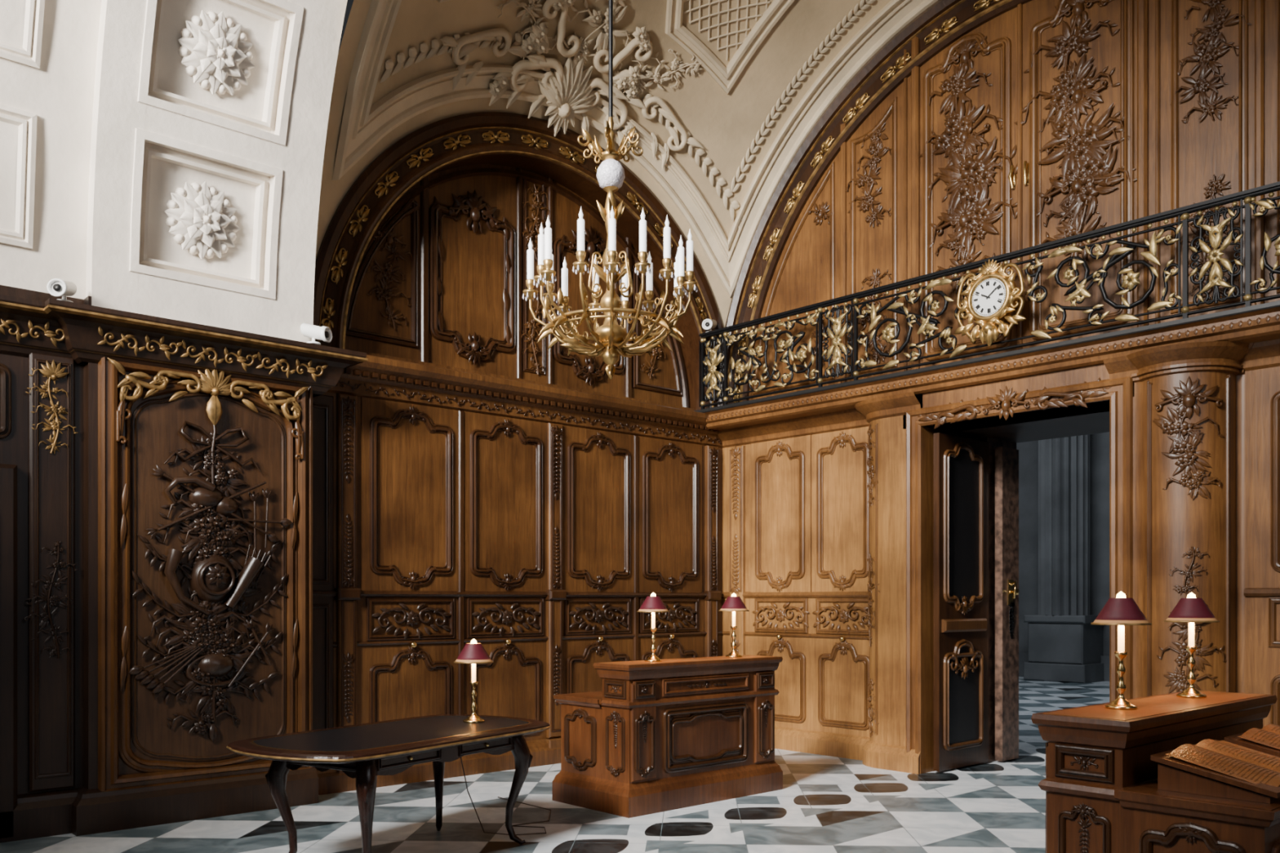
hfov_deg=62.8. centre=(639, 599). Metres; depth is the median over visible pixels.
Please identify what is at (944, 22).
trim
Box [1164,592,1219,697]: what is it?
desk lamp
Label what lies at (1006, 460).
door
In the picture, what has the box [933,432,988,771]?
door
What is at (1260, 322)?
cornice
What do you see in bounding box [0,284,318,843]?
wall paneling
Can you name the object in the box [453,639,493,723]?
desk lamp
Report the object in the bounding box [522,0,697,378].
chandelier
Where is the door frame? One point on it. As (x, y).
(1007, 436)
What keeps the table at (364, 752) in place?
on the floor
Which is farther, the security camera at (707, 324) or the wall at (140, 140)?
the security camera at (707, 324)
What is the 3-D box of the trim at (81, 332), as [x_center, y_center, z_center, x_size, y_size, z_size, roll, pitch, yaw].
[-4.318,-1.820,6.792,5.288,0.360,0.568,0,0,-42]
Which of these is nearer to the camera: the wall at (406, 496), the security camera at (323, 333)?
the security camera at (323, 333)
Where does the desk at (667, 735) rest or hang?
on the floor
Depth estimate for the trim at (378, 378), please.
9.92 m
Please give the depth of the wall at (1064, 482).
20.62 m
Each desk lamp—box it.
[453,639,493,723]
[636,592,669,662]
[718,593,749,657]
[1090,591,1151,710]
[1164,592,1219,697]
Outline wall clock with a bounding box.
[954,258,1026,346]
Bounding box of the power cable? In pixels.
[460,757,551,835]
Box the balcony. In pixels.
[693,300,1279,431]
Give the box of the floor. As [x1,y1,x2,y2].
[0,676,1109,852]
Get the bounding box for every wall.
[0,0,347,342]
[312,164,722,774]
[717,0,1279,774]
[1016,431,1109,683]
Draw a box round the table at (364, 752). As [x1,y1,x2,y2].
[226,714,551,852]
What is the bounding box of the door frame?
[929,401,1109,762]
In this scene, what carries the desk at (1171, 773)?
on the floor
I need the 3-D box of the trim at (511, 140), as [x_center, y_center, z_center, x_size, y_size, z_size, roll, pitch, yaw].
[-0.930,-3.380,10.403,5.200,2.600,0.410,0,0,-42]
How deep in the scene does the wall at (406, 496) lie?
9.96 m
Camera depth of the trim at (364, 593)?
9.85 m
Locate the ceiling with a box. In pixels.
[315,0,937,327]
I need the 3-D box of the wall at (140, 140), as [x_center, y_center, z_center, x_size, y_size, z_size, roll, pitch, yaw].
[-3.123,-4.984,5.223,4.950,6.208,5.098,0,0,-42]
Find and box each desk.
[552,654,782,817]
[1031,690,1279,852]
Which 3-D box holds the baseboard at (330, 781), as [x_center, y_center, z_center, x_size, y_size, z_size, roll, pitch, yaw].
[-0.900,1.480,10.214,5.050,0.240,0.090,0,0,-42]
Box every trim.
[0,294,368,397]
[312,589,723,648]
[313,111,724,410]
[327,355,722,448]
[716,0,1031,406]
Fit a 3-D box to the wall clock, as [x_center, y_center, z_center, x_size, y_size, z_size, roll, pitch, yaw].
[3.009,-2.555,9.015,0.150,0.750,0.672,0,0,-42]
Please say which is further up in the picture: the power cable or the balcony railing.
the balcony railing
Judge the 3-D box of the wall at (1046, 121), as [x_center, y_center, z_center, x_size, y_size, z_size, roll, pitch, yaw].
[4.020,-2.040,8.325,0.799,7.280,9.500,0,0,-42]
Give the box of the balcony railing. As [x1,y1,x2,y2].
[698,181,1279,408]
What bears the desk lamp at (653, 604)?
on the desk at (667, 735)
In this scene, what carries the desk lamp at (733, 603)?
on the desk at (667, 735)
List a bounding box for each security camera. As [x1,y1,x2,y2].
[46,278,76,302]
[300,323,332,345]
[702,319,716,332]
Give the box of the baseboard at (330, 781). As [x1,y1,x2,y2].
[315,739,560,795]
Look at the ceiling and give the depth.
10.13 m
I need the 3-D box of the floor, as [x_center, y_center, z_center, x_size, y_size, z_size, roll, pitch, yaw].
[1.654,1.650,9.891,26.300,0.100,20.000,0,0,-42]
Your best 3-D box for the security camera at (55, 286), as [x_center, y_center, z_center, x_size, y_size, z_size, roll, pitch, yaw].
[-3.876,-2.086,7.041,0.120,0.171,0.220,0,0,-9]
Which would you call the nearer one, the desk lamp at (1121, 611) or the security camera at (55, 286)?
the desk lamp at (1121, 611)
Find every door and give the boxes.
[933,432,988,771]
[995,446,1019,761]
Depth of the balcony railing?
8.77 m

